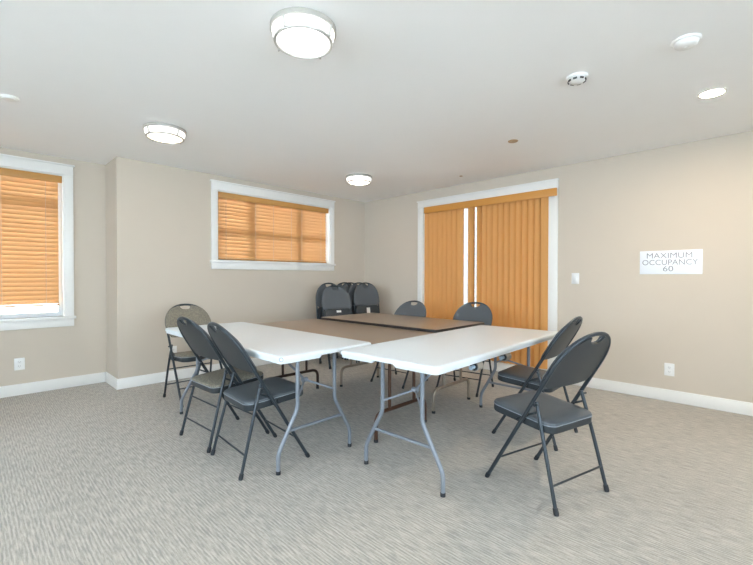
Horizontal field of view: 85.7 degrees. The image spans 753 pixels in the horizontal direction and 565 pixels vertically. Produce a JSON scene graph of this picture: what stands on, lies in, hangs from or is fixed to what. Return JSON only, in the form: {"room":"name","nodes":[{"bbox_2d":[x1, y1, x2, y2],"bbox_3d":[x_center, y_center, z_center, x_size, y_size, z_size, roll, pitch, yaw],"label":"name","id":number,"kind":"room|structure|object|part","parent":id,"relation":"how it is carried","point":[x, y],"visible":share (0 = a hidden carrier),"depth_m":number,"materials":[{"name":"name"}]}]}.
{"room":"community hall","nodes":[
{"label":"community hall","id":0,"kind":"room"},
{"bbox_2d":[0,147,106,386],"bbox_3d":[-4.451,-0.086,3.255,0.160,2.440,4.165,1,1,44],"label":"wall","id":1,"kind":"structure","parent":0,"point":[49,353],"depth_m":4.40,"materials":[{"name":"paint"}]},
{"bbox_2d":[14,358,24,370],"bbox_3d":[-3.566,0.815,4.051,0.009,0.120,0.080,1,1,44],"label":"wall outlet","id":2,"kind":"object","parent":1,"relation":"attached to","point":[19,363],"visible":1,"depth_m":4.05,"materials":[{"name":"white plastic"}]},
{"bbox_2d":[0,153,75,330],"bbox_3d":[-3.676,-0.390,4.006,0.190,1.717,1.121,1,1,44],"label":"window","id":3,"kind":"structure","parent":1,"relation":"in","point":[64,313],"depth_m":4.30,"materials":[{"name":"white paint"}]},
{"bbox_2d":[0,167,61,307],"bbox_3d":[-3.667,-0.431,3.992,0.067,1.378,0.909,1,1,44],"label":"blind","id":4,"kind":"object","parent":3,"relation":"attached to","point":[29,272],"visible":1,"depth_m":4.13,"materials":[{"name":"orange wood"}]},
{"bbox_3d":[-3.670,-0.401,3.967,0.004,1.291,0.003,1,1,44],"label":"lift cord","id":5,"kind":"part","parent":4,"relation":"part of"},
{"bbox_3d":[-3.682,0.239,3.999,0.048,0.017,0.876,1,1,44],"label":"rail","id":6,"kind":"part","parent":4,"relation":"part of","materials":[{"name":"brown wood"}]},
{"bbox_3d":[-3.432,-0.404,4.210,0.004,1.291,0.003,1,1,44],"label":"lift cord","id":7,"kind":"part","parent":4,"relation":"part of","materials":[{"name":"orange fabric"}]},
{"bbox_3d":[-3.721,-0.387,4.050,0.065,1.495,0.937,1,1,44],"label":"sash frame","id":8,"kind":"part","parent":3,"relation":"part of","materials":[{"name":"white plastic"}]},
{"bbox_3d":[-3.625,-1.191,3.948,0.038,0.114,1.113,1,1,44],"label":"head casing","id":9,"kind":"part","parent":3,"relation":"part of","materials":[{"name":"white paint"}]},
{"bbox_3d":[-3.632,-0.386,3.963,0.023,1.495,1.089,1,1,44],"label":"casing","id":10,"kind":"part","parent":3,"relation":"part of","materials":[{"name":"white paint"}]},
{"bbox_2d":[0,372,105,397],"bbox_3d":[-4.452,1.079,3.146,0.014,0.112,3.991,1,1,44],"label":"baseboard","id":11,"kind":"structure","parent":1,"relation":"attached to","point":[60,383],"depth_m":4.22,"materials":[{"name":"white paint"}]},
{"bbox_2d":[105,160,113,375],"bbox_3d":[-2.884,-0.099,4.523,0.306,2.440,0.160,1,1,44],"label":"wall","id":12,"kind":"structure","parent":0,"point":[108,167],"depth_m":4.46,"materials":[{"name":"paint"}]},
{"bbox_2d":[105,372,117,389],"bbox_3d":[-2.885,1.066,4.414,0.480,0.112,0.014,1,1,44],"label":"baseboard","id":13,"kind":"structure","parent":12,"relation":"attached to","point":[111,380],"depth_m":4.36,"materials":[{"name":"white paint"}]},
{"bbox_2d":[112,156,364,378],"bbox_3d":[-1.460,-0.110,5.645,0.160,2.440,3.755,1,1,44],"label":"wall","id":14,"kind":"structure","parent":0,"point":[162,213],"depth_m":4.70,"materials":[{"name":"paint"}]},
{"bbox_2d":[169,346,176,352],"bbox_3d":[-2.330,0.790,4.648,0.009,0.120,0.080,1,1,44],"label":"wall outlet","id":15,"kind":"object","parent":14,"relation":"attached to","point":[174,348],"visible":0.41,"depth_m":4.65,"materials":[{"name":"white plastic"}]},
{"bbox_2d":[118,353,330,389],"bbox_3d":[-1.456,1.055,5.541,0.014,0.112,3.595,1,1,44],"label":"baseboard","id":16,"kind":"structure","parent":14,"relation":"attached to","point":[141,380],"depth_m":4.56,"materials":[{"name":"white paint"}]},
{"bbox_2d":[210,179,335,270],"bbox_3d":[-1.384,-0.718,5.679,0.190,1.087,1.964,1,1,44],"label":"window","id":17,"kind":"structure","parent":14,"relation":"in","point":[216,185],"depth_m":5.49,"materials":[{"name":"white paint"}]},
{"bbox_3d":[-1.428,-0.716,5.723,0.065,0.865,1.780,1,1,44],"label":"sash frame","id":18,"kind":"part","parent":17,"relation":"part of","materials":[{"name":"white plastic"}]},
{"bbox_3d":[-1.333,-1.204,5.624,0.038,0.114,1.956,1,1,44],"label":"head casing","id":19,"kind":"part","parent":17,"relation":"part of","materials":[{"name":"white paint"}]},
{"bbox_2d":[218,191,328,262],"bbox_3d":[-1.375,-0.714,5.664,0.067,0.838,1.749,1,1,44],"label":"blind","id":20,"kind":"object","parent":17,"relation":"attached to","point":[249,228],"visible":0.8,"depth_m":5.56,"materials":[{"name":"orange wood"}]},
{"bbox_3d":[-1.390,-0.304,5.668,0.048,0.017,1.716,1,1,44],"label":"rail","id":21,"kind":"part","parent":20,"relation":"part of","materials":[{"name":"brown wood"}]},
{"bbox_3d":[-1.420,-0.679,5.596,0.004,0.761,0.003,1,1,44],"label":"lift cord","id":22,"kind":"part","parent":20,"relation":"part of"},
{"bbox_3d":[-1.217,-0.681,5.803,0.004,0.761,0.003,1,1,44],"label":"lift cord","id":23,"kind":"part","parent":20,"relation":"part of","materials":[{"name":"fabric"}]},
{"bbox_2d":[0,352,752,564],"bbox_3d":[-0.098,1.213,1.411,8.986,0.100,7.920,1,1,44],"label":"floor","id":24,"kind":"structure","parent":0,"point":[97,473],"depth_m":2.32,"materials":[{"name":"carpet"}]},
{"bbox_2d":[163,304,222,406],"bbox_3d":[-1.793,0.677,4.009,0.555,0.914,0.471,1,1,44],"label":"folding chair","id":25,"kind":"object","parent":24,"relation":"on","point":[197,314],"visible":0.54,"depth_m":4.01,"materials":[{"name":"grey metal"}]},
{"bbox_3d":[-2.030,0.858,3.947,0.157,0.523,0.022,1,1,34],"label":"leg","id":26,"kind":"part","parent":25,"relation":"part of","materials":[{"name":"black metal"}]},
{"bbox_2d":[173,351,199,357],"bbox_3d":[-1.751,0.690,3.969,0.408,0.053,0.413,1,1,44],"label":"seat cushion","id":27,"kind":"object","parent":25,"relation":"on","point":[187,354],"depth_m":3.79,"materials":[{"name":"beige fabric"}]},
{"bbox_2d":[165,305,210,337],"bbox_3d":[-1.915,0.380,4.126,0.195,0.313,0.445,1,1,44],"label":"cushion","id":28,"kind":"object","parent":25,"relation":"on","point":[197,314],"depth_m":4.14,"materials":[{"name":"beige fabric"}]},
{"bbox_3d":[-1.750,0.721,3.968,0.410,0.074,0.413,1,1,44],"label":"seat","id":29,"kind":"part","parent":25,"relation":"part of","materials":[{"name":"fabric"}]},
{"bbox_2d":[177,316,269,452],"bbox_3d":[-1.162,0.690,3.015,0.471,0.914,0.555,1,1,42],"label":"folding chair","id":30,"kind":"object","parent":24,"relation":"on","point":[199,341],"visible":0.9,"depth_m":2.89,"materials":[{"name":"grey metal"}]},
{"bbox_3d":[-1.403,0.870,3.068,0.157,0.523,0.022,0,1,-38],"label":"leg","id":31,"kind":"part","parent":30,"relation":"part of","materials":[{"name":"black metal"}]},
{"bbox_3d":[-1.284,0.402,2.877,0.412,0.286,0.180,1,1,42],"label":"backrest","id":32,"kind":"part","parent":30,"relation":"part of","materials":[{"name":"plastic"}]},
{"bbox_2d":[181,318,222,360],"bbox_3d":[-1.277,0.396,2.885,0.445,0.313,0.195,1,1,42],"label":"cushion","id":33,"kind":"object","parent":30,"relation":"on","point":[199,341],"depth_m":2.83,"materials":[{"name":"fabric"}]},
{"bbox_3d":[-1.090,0.874,2.784,0.022,0.523,0.157,1,1,32],"label":"leg","id":34,"kind":"part","parent":30,"relation":"part of","materials":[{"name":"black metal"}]},
{"bbox_3d":[-1.122,0.733,3.060,0.413,0.074,0.410,1,1,42],"label":"seat","id":35,"kind":"part","parent":30,"relation":"part of","materials":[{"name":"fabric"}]},
{"bbox_2d":[192,366,262,387],"bbox_3d":[-1.123,0.702,3.059,0.413,0.053,0.408,1,1,42],"label":"seat cushion","id":36,"kind":"object","parent":30,"relation":"on","point":[213,379],"depth_m":2.97,"materials":[{"name":"beige fabric"}]},
{"bbox_2d":[207,322,309,480],"bbox_3d":[-0.795,0.695,2.650,0.555,0.914,0.471,-1,1,-42],"label":"folding chair","id":37,"kind":"object","parent":24,"relation":"on","point":[254,396],"visible":1,"depth_m":2.54,"materials":[{"name":"metal"}]},
{"bbox_3d":[-1.028,0.875,2.726,0.157,0.523,0.022,0,1,-32],"label":"leg","id":38,"kind":"part","parent":37,"relation":"part of","materials":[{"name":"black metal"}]},
{"bbox_3d":[-0.930,0.407,2.525,0.180,0.286,0.412,-1,1,-42],"label":"backrest","id":39,"kind":"part","parent":37,"relation":"part of","materials":[{"name":"plastic"}]},
{"bbox_2d":[211,324,256,372],"bbox_3d":[-0.922,0.401,2.532,0.195,0.313,0.445,-1,1,-42],"label":"cushion","id":40,"kind":"object","parent":37,"relation":"on","point":[232,351],"depth_m":2.45,"materials":[{"name":"fabric"}]},
{"bbox_3d":[-0.746,0.879,2.412,0.022,0.523,0.157,1,1,38],"label":"leg","id":41,"kind":"part","parent":37,"relation":"part of","materials":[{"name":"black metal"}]},
{"bbox_2d":[224,376,300,404],"bbox_3d":[-0.751,0.707,2.689,0.408,0.053,0.413,-1,1,-42],"label":"seat cushion","id":42,"kind":"object","parent":37,"relation":"on","point":[280,389],"depth_m":2.60,"materials":[{"name":"fabric"}]},
{"bbox_3d":[-0.750,0.738,2.691,0.410,0.074,0.413,-1,1,-42],"label":"seat","id":43,"kind":"part","parent":37,"relation":"part of","materials":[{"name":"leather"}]},
{"bbox_2d":[165,322,370,475],"bbox_3d":[-0.941,0.772,3.170,1.860,0.736,0.735,1,1,44],"label":"folding table","id":44,"kind":"object","parent":24,"relation":"on","point":[277,345],"visible":0.77,"depth_m":2.72,"materials":[{"name":"white plastic"}]},
{"bbox_3d":[-1.634,0.773,3.544,0.026,0.700,0.164,1,1,44],"label":"leg","id":45,"kind":"part","parent":44,"relation":"part of","materials":[{"name":"grey metal"}]},
{"bbox_3d":[-0.539,0.787,2.473,0.026,0.700,0.164,1,1,44],"label":"leg","id":46,"kind":"part","parent":44,"relation":"part of","materials":[{"name":"grey metal"}]},
{"bbox_3d":[-0.236,0.784,2.783,0.026,0.700,0.164,1,1,44],"label":"leg","id":47,"kind":"part","parent":44,"relation":"part of","materials":[{"name":"grey metal"}]},
{"bbox_2d":[316,283,347,363],"bbox_3d":[-0.638,0.558,5.732,0.471,1.112,0.178,0,1,-38],"label":"folding chair","id":48,"kind":"object","parent":24,"relation":"on","point":[322,287],"visible":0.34,"depth_m":5.64,"materials":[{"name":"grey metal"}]},
{"bbox_3d":[-0.632,0.537,5.723,0.413,0.409,0.043,0,-7,-38],"label":"seat","id":49,"kind":"part","parent":48,"relation":"part of","materials":[{"name":"plastic"}]},
{"bbox_2d":[316,283,336,306],"bbox_3d":[-0.665,0.176,5.763,0.445,0.342,0.022,0,-7,-38],"label":"cushion","id":50,"kind":"object","parent":48,"relation":"on","point":[320,290],"depth_m":5.66,"materials":[{"name":"plastic"}]},
{"bbox_2d":[321,285,359,368],"bbox_3d":[-0.498,0.580,5.462,0.471,1.085,0.327,0,1,-34],"label":"folding chair","id":51,"kind":"object","parent":24,"relation":"on","point":[337,302],"visible":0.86,"depth_m":5.51,"materials":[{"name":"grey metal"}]},
{"bbox_2d":[322,286,351,309],"bbox_3d":[-0.551,0.205,5.539,0.445,0.342,0.022,0,-15,-34],"label":"cushion","id":52,"kind":"object","parent":51,"relation":"on","point":[339,299],"depth_m":5.53,"materials":[{"name":"plastic"}]},
{"bbox_3d":[-0.494,0.555,5.456,0.413,0.409,0.043,0,-15,-34],"label":"seat","id":53,"kind":"part","parent":51,"relation":"part of","materials":[{"name":"plastic"}]},
{"bbox_2d":[336,282,351,357],"bbox_3d":[-0.447,0.552,6.127,0.471,1.114,0.160,0,1,-38],"label":"folding chair","id":54,"kind":"object","parent":24,"relation":"on","point":[339,284],"visible":0.06,"depth_m":6.12,"materials":[{"name":"grey metal"}]},
{"bbox_2d":[258,319,432,442],"bbox_3d":[-0.356,0.773,3.647,1.675,0.724,0.755,1,1,44],"label":"banquet table","id":55,"kind":"object","parent":24,"relation":"on","point":[372,334],"visible":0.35,"depth_m":3.43,"materials":[{"name":"brown laminate"}]},
{"bbox_3d":[-0.826,1.013,4.109,0.030,0.208,0.600,1,1,44],"label":"leg frame","id":56,"kind":"part","parent":55,"relation":"part of","materials":[{"name":"brown metal"}]},
{"bbox_3d":[-0.727,0.681,4.207,0.025,0.495,0.024,1,1,44],"label":"leg post","id":57,"kind":"part","parent":55,"relation":"part of","materials":[{"name":"brown metal"}]},
{"bbox_3d":[0.097,0.697,3.004,0.025,0.495,0.024,1,1,44],"label":"leg post","id":58,"kind":"part","parent":55,"relation":"part of","materials":[{"name":"brown metal"}]},
{"bbox_3d":[0.196,1.027,3.109,0.030,0.208,0.600,1,1,44],"label":"leg frame","id":59,"kind":"part","parent":55,"relation":"part of","materials":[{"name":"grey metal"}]},
{"bbox_3d":[0.295,0.695,3.207,0.025,0.495,0.024,1,1,44],"label":"leg post","id":60,"kind":"part","parent":55,"relation":"part of","materials":[{"name":"brown metal"}]},
{"bbox_2d":[341,282,356,358],"bbox_3d":[-0.358,0.553,6.061,0.471,1.114,0.160,0,1,-38],"label":"folding chair","id":61,"kind":"object","parent":24,"relation":"on","point":[345,286],"visible":0.09,"depth_m":6.05,"materials":[{"name":"grey metal"}]},
{"bbox_2d":[342,284,349,291],"bbox_3d":[-0.380,0.171,6.086,0.445,0.342,0.022,0,-6,-38],"label":"cushion","id":62,"kind":"object","parent":61,"relation":"on","point":[345,286],"depth_m":6.04,"materials":[{"name":"fabric"}]},
{"bbox_2d":[348,282,366,313],"bbox_3d":[-0.223,0.554,6.027,0.471,1.114,0.160,0,1,-38],"label":"folding chair","id":63,"kind":"object","parent":24,"relation":"on","point":[353,286],"visible":0.15,"depth_m":5.96,"materials":[{"name":"grey metal"}]},
{"bbox_2d":[348,284,366,304],"bbox_3d":[-0.245,0.172,6.052,0.445,0.342,0.022,0,-6,-38],"label":"cushion","id":64,"kind":"object","parent":63,"relation":"on","point":[351,290],"depth_m":5.96,"materials":[{"name":"fabric"}]},
{"bbox_2d":[353,282,379,360],"bbox_3d":[-0.129,0.555,5.952,0.471,1.114,0.160,0,1,-36],"label":"folding chair","id":65,"kind":"object","parent":24,"relation":"on","point":[366,299],"visible":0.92,"depth_m":5.96,"materials":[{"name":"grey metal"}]},
{"bbox_2d":[354,283,378,305],"bbox_3d":[-0.150,0.172,5.979,0.445,0.342,0.022,0,-6,-36],"label":"cushion","id":66,"kind":"object","parent":65,"relation":"on","point":[363,296],"depth_m":5.97,"materials":[{"name":"plastic"}]},
{"bbox_3d":[-0.122,0.534,5.943,0.413,0.409,0.043,0,-6,-36],"label":"seat","id":67,"kind":"part","parent":65,"relation":"part of","materials":[{"name":"plastic"}]},
{"bbox_2d":[370,300,427,388],"bbox_3d":[0.283,0.673,4.645,0.471,0.914,0.555,1,1,40],"label":"folding chair","id":68,"kind":"object","parent":24,"relation":"on","point":[418,310],"visible":0.37,"depth_m":4.75,"materials":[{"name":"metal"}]},
{"bbox_2d":[394,301,425,316],"bbox_3d":[0.395,0.376,4.772,0.445,0.313,0.195,1,1,40],"label":"cushion","id":69,"kind":"object","parent":68,"relation":"on","point":[418,310],"depth_m":4.79,"materials":[{"name":"plastic"}]},
{"bbox_2d":[321,313,483,413],"bbox_3d":[0.218,0.756,4.197,1.550,0.746,0.800,1,1,44],"label":"banquet table","id":70,"kind":"object","parent":24,"relation":"on","point":[425,324],"visible":0.8,"depth_m":3.93,"materials":[{"name":"brown laminate"}]},
{"bbox_3d":[-0.183,1.009,4.592,0.030,0.208,0.600,1,1,44],"label":"leg frame","id":71,"kind":"part","parent":70,"relation":"part of","materials":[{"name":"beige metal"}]},
{"bbox_3d":[0.598,0.679,3.626,0.025,0.517,0.024,1,1,44],"label":"leg post","id":72,"kind":"part","parent":70,"relation":"part of","materials":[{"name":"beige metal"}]},
{"bbox_3d":[0.696,1.020,3.732,0.030,0.208,0.600,1,1,44],"label":"leg frame","id":73,"kind":"part","parent":70,"relation":"part of","materials":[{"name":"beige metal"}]},
{"bbox_3d":[0.796,0.677,3.829,0.025,0.517,0.024,1,1,44],"label":"leg post","id":74,"kind":"part","parent":70,"relation":"part of","materials":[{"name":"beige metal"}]},
{"bbox_2d":[341,325,556,497],"bbox_3d":[0.642,0.777,2.922,0.720,0.736,1.820,1,1,42],"label":"folding table","id":75,"kind":"object","parent":24,"relation":"on","point":[439,353],"visible":0.86,"depth_m":2.50,"materials":[{"name":"white plastic"}]},
{"bbox_3d":[-0.014,0.788,2.522,0.164,0.700,0.026,1,1,42],"label":"leg","id":76,"kind":"part","parent":75,"relation":"part of","materials":[{"name":"grey metal"}]},
{"bbox_3d":[0.308,0.792,2.230,0.164,0.700,0.026,1,1,42],"label":"leg","id":77,"kind":"part","parent":75,"relation":"part of","materials":[{"name":"grey metal"}]},
{"bbox_3d":[1.003,0.776,3.643,0.164,0.700,0.026,1,1,42],"label":"leg","id":78,"kind":"part","parent":75,"relation":"part of","materials":[{"name":"grey metal"}]},
{"bbox_3d":[1.324,0.780,3.352,0.164,0.700,0.026,1,1,42],"label":"leg","id":79,"kind":"part","parent":75,"relation":"part of","materials":[{"name":"grey metal"}]},
{"bbox_2d":[436,302,493,396],"bbox_3d":[0.966,0.677,4.354,0.471,0.914,0.555,1,1,35],"label":"folding chair","id":80,"kind":"object","parent":24,"relation":"on","point":[466,312],"visible":0.55,"depth_m":4.47,"materials":[{"name":"grey metal"}]},
{"bbox_2d":[453,302,491,325],"bbox_3d":[1.066,0.381,4.490,0.445,0.313,0.195,1,1,35],"label":"cushion","id":81,"kind":"object","parent":80,"relation":"on","point":[482,313],"depth_m":4.50,"materials":[{"name":"plastic"}]},
{"bbox_3d":[1.210,0.859,4.335,0.157,0.523,0.022,-1,1,-45],"label":"leg","id":82,"kind":"part","parent":80,"relation":"part of","materials":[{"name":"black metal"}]},
{"bbox_2d":[492,316,582,450],"bbox_3d":[1.233,0.693,3.058,0.555,0.914,0.471,1,1,42],"label":"folding chair","id":83,"kind":"object","parent":24,"relation":"on","point":[524,376],"visible":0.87,"depth_m":2.93,"materials":[{"name":"metal"}]},
{"bbox_2d":[498,365,546,384],"bbox_3d":[1.190,0.705,3.098,0.408,0.053,0.413,1,1,42],"label":"seat cushion","id":84,"kind":"object","parent":83,"relation":"on","point":[517,374],"depth_m":3.03,"materials":[{"name":"fabric"}]},
{"bbox_3d":[1.188,0.737,3.099,0.410,0.074,0.413,1,1,42],"label":"seat","id":85,"kind":"part","parent":83,"relation":"part of","materials":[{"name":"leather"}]},
{"bbox_3d":[1.182,0.877,2.821,0.022,0.523,0.157,0,1,-38],"label":"leg","id":86,"kind":"part","parent":83,"relation":"part of","materials":[{"name":"black metal"}]},
{"bbox_2d":[541,318,579,359],"bbox_3d":[1.360,0.400,2.939,0.195,0.313,0.445,1,1,42],"label":"cushion","id":87,"kind":"object","parent":83,"relation":"on","point":[565,335],"depth_m":2.85,"materials":[{"name":"fabric"}]},
{"bbox_3d":[1.368,0.406,2.932,0.180,0.286,0.412,1,1,42],"label":"backrest","id":88,"kind":"part","parent":83,"relation":"part of","materials":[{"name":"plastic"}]},
{"bbox_3d":[1.467,0.874,3.132,0.157,0.523,0.022,1,1,32],"label":"leg","id":89,"kind":"part","parent":83,"relation":"part of","materials":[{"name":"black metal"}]},
{"bbox_2d":[485,331,610,516],"bbox_3d":[0.983,0.702,2.287,0.471,0.914,0.555,0,1,-31],"label":"folding chair","id":90,"kind":"object","parent":24,"relation":"on","point":[579,362],"visible":1,"depth_m":2.17,"materials":[{"name":"grey metal"}]},
{"bbox_3d":[0.952,0.745,2.338,0.413,0.074,0.410,0,1,-31],"label":"seat","id":91,"kind":"part","parent":90,"relation":"part of","materials":[{"name":"plastic"}]},
{"bbox_2d":[494,391,591,426],"bbox_3d":[0.953,0.714,2.337,0.413,0.053,0.408,0,1,-31],"label":"seat cushion","id":92,"kind":"object","parent":90,"relation":"on","point":[554,412],"depth_m":2.26,"materials":[{"name":"plastic"}]},
{"bbox_3d":[0.866,0.885,2.073,0.022,0.523,0.157,0,1,-21],"label":"leg","id":93,"kind":"part","parent":90,"relation":"part of","materials":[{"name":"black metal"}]},
{"bbox_2d":[540,333,602,388],"bbox_3d":[1.072,0.409,2.136,0.445,0.313,0.195,0,1,-31],"label":"cushion","id":94,"kind":"object","parent":90,"relation":"on","point":[579,362],"depth_m":2.09,"materials":[{"name":"fabric"}]},
{"bbox_3d":[1.077,0.415,2.127,0.412,0.286,0.180,0,1,-31],"label":"backrest","id":95,"kind":"part","parent":90,"relation":"part of","materials":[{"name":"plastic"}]},
{"bbox_3d":[1.227,0.883,2.292,0.022,0.523,0.157,-1,1,-41],"label":"leg","id":96,"kind":"part","parent":90,"relation":"part of","materials":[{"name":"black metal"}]},
{"bbox_2d":[0,0,752,201],"bbox_3d":[-0.093,-1.337,1.381,8.986,0.120,7.920,1,1,44],"label":"ceiling","id":97,"kind":"structure","parent":0,"point":[412,96],"depth_m":2.65,"materials":[{"name":"paint"}]},
{"bbox_2d":[0,94,19,101],"bbox_3d":[-2.575,-1.288,2.844,0.111,0.020,0.112,1,1,44],"label":"ceiling disc","id":98,"kind":"object","parent":97,"relation":"attached to","point":[6,97],"visible":1,"depth_m":2.82,"materials":[{"name":"white plastic"}]},
{"bbox_2d":[143,122,186,143],"bbox_3d":[-1.799,-1.262,3.452,0.330,0.086,0.330,1,1,44],"label":"ceiling light","id":99,"kind":"object","parent":97,"relation":"attached to","point":[166,133],"visible":1,"depth_m":3.37,"materials":[{"name":"white glass"}]},
{"bbox_2d":[147,133,181,142],"bbox_3d":[-1.799,-1.225,3.453,0.277,0.014,0.277,1,1,44],"label":"diffuser","id":100,"kind":"object","parent":99,"relation":"attached to","point":[157,137],"depth_m":3.43,"materials":[{"name":"white glass"}]},
{"bbox_2d":[270,7,335,58],"bbox_3d":[-0.369,-1.242,2.050,0.330,0.086,0.330,1,1,44],"label":"ceiling light","id":101,"kind":"object","parent":97,"relation":"attached to","point":[297,32],"visible":1,"depth_m":1.97,"materials":[{"name":"white glass"}]},
{"bbox_2d":[277,27,329,56],"bbox_3d":[-0.369,-1.206,2.050,0.277,0.014,0.277,1,1,44],"label":"diffuser","id":102,"kind":"object","parent":101,"relation":"attached to","point":[292,41],"depth_m":2.03,"materials":[{"name":"white glass"}]},
{"bbox_2d":[346,173,371,185],"bbox_3d":[-0.218,-1.278,5.065,0.330,0.086,0.330,1,1,44],"label":"ceiling light","id":103,"kind":"object","parent":97,"relation":"attached to","point":[357,179],"visible":1,"depth_m":4.96,"materials":[{"name":"white glass"}]},
{"bbox_2d":[348,181,368,184],"bbox_3d":[-0.218,-1.242,5.065,0.277,0.014,0.277,1,1,44],"label":"diffuser","id":104,"kind":"object","parent":103,"relation":"attached to","point":[349,182],"depth_m":5.05,"materials":[{"name":"white glass"}]},
{"bbox_2d":[508,139,517,142],"bbox_3d":[1.257,-1.299,3.734,0.090,0.008,0.090,1,1,44],"label":"sprinkler","id":105,"kind":"object","parent":97,"relation":"attached to","point":[512,140],"visible":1,"depth_m":3.72,"materials":[{"name":"brown metal"}]},
{"bbox_2d":[566,72,587,85],"bbox_3d":[1.256,-1.269,2.541,0.124,0.039,0.124,1,1,44],"label":"smoke detector","id":106,"kind":"object","parent":97,"relation":"attached to","point":[577,78],"visible":1,"depth_m":2.51,"materials":[{"name":"white plastic"}]},
{"bbox_2d":[671,33,701,50],"bbox_3d":[1.640,-1.262,2.148,0.132,0.042,0.132,1,1,44],"label":"smoke detector","id":107,"kind":"object","parent":97,"relation":"attached to","point":[687,41],"visible":1,"depth_m":2.12,"materials":[{"name":"white plastic"}]},
{"bbox_2d":[697,88,726,98],"bbox_3d":[2.283,-1.286,2.759,0.160,0.006,0.160,1,1,44],"label":"recessed light","id":108,"kind":"object","parent":97,"relation":"in","point":[715,92],"visible":1,"depth_m":2.76,"materials":[{"name":"white plastic"}]},
{"bbox_2d":[364,131,752,402],"bbox_3d":[2.842,-0.083,3.950,8.360,2.440,0.160,1,1,44],"label":"wall","id":109,"kind":"structure","parent":0,"point":[696,194],"depth_m":3.98,"materials":[{"name":"paint"}]},
{"bbox_2d":[417,178,558,370],"bbox_3d":[1.380,-0.034,5.351,2.034,2.304,0.184,1,1,44],"label":"door","id":110,"kind":"structure","parent":109,"relation":"in","point":[551,183],"depth_m":4.81,"materials":[{"name":"white paint"}]},
{"bbox_3d":[1.330,-1.133,5.285,2.034,0.104,0.038,1,1,44],"label":"head casing","id":111,"kind":"part","parent":110,"relation":"part of","materials":[{"name":"white paint"}]},
{"bbox_3d":[1.383,1.063,5.374,1.815,0.110,0.162,1,1,44],"label":"sill","id":112,"kind":"part","parent":110,"relation":"part of","materials":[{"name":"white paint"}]},
{"bbox_2d":[424,188,556,368],"bbox_3d":[1.374,-0.041,5.226,1.866,2.060,0.090,1,1,44],"label":"vertical blind","id":113,"kind":"object","parent":109,"relation":"attached to","point":[512,229],"visible":0.76,"depth_m":5.06,"materials":[{"name":"orange fabric"}]},
{"bbox_2d":[571,273,578,283],"bbox_3d":[2.190,-0.044,4.469,0.080,0.120,0.011,1,1,44],"label":"light switch","id":114,"kind":"object","parent":109,"relation":"attached to","point":[575,276],"visible":1,"depth_m":4.46,"materials":[{"name":"white plastic"}]},
{"bbox_2d":[573,377,752,415],"bbox_3d":[3.852,1.096,2.852,5.037,0.112,0.014,1,1,44],"label":"baseboard","id":115,"kind":"structure","parent":109,"relation":"attached to","point":[716,403],"depth_m":3.85,"materials":[{"name":"white paint"}]},
{"bbox_2d":[664,363,674,375],"bbox_3d":[2.802,0.833,3.881,0.080,0.120,0.009,1,1,44],"label":"wall outlet","id":116,"kind":"object","parent":109,"relation":"attached to","point":[668,367],"visible":1,"depth_m":3.88,"materials":[{"name":"white plastic"}]},
{"bbox_2d":[640,249,702,273],"bbox_3d":[2.801,-0.194,3.873,0.490,0.227,0.007,1,1,44],"label":"sign","id":117,"kind":"object","parent":109,"relation":"attached to","point":[668,261],"visible":1,"depth_m":3.86,"materials":[{"name":"white paper"}]},
{"bbox_3d":[-0.166,1.540,3.301,23.000,0.200,23.000,1,1,44],"label":"ground","id":118,"kind":"structure","parent":0,"visible":0},
{"bbox_2d":[464,208,476,306],"bbox_3d":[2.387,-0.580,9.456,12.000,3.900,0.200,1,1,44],"label":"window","id":119,"kind":"structure","parent":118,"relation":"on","point":[465,210],"depth_m":9.56,"materials":[{"name":"white glass"}]}
]}

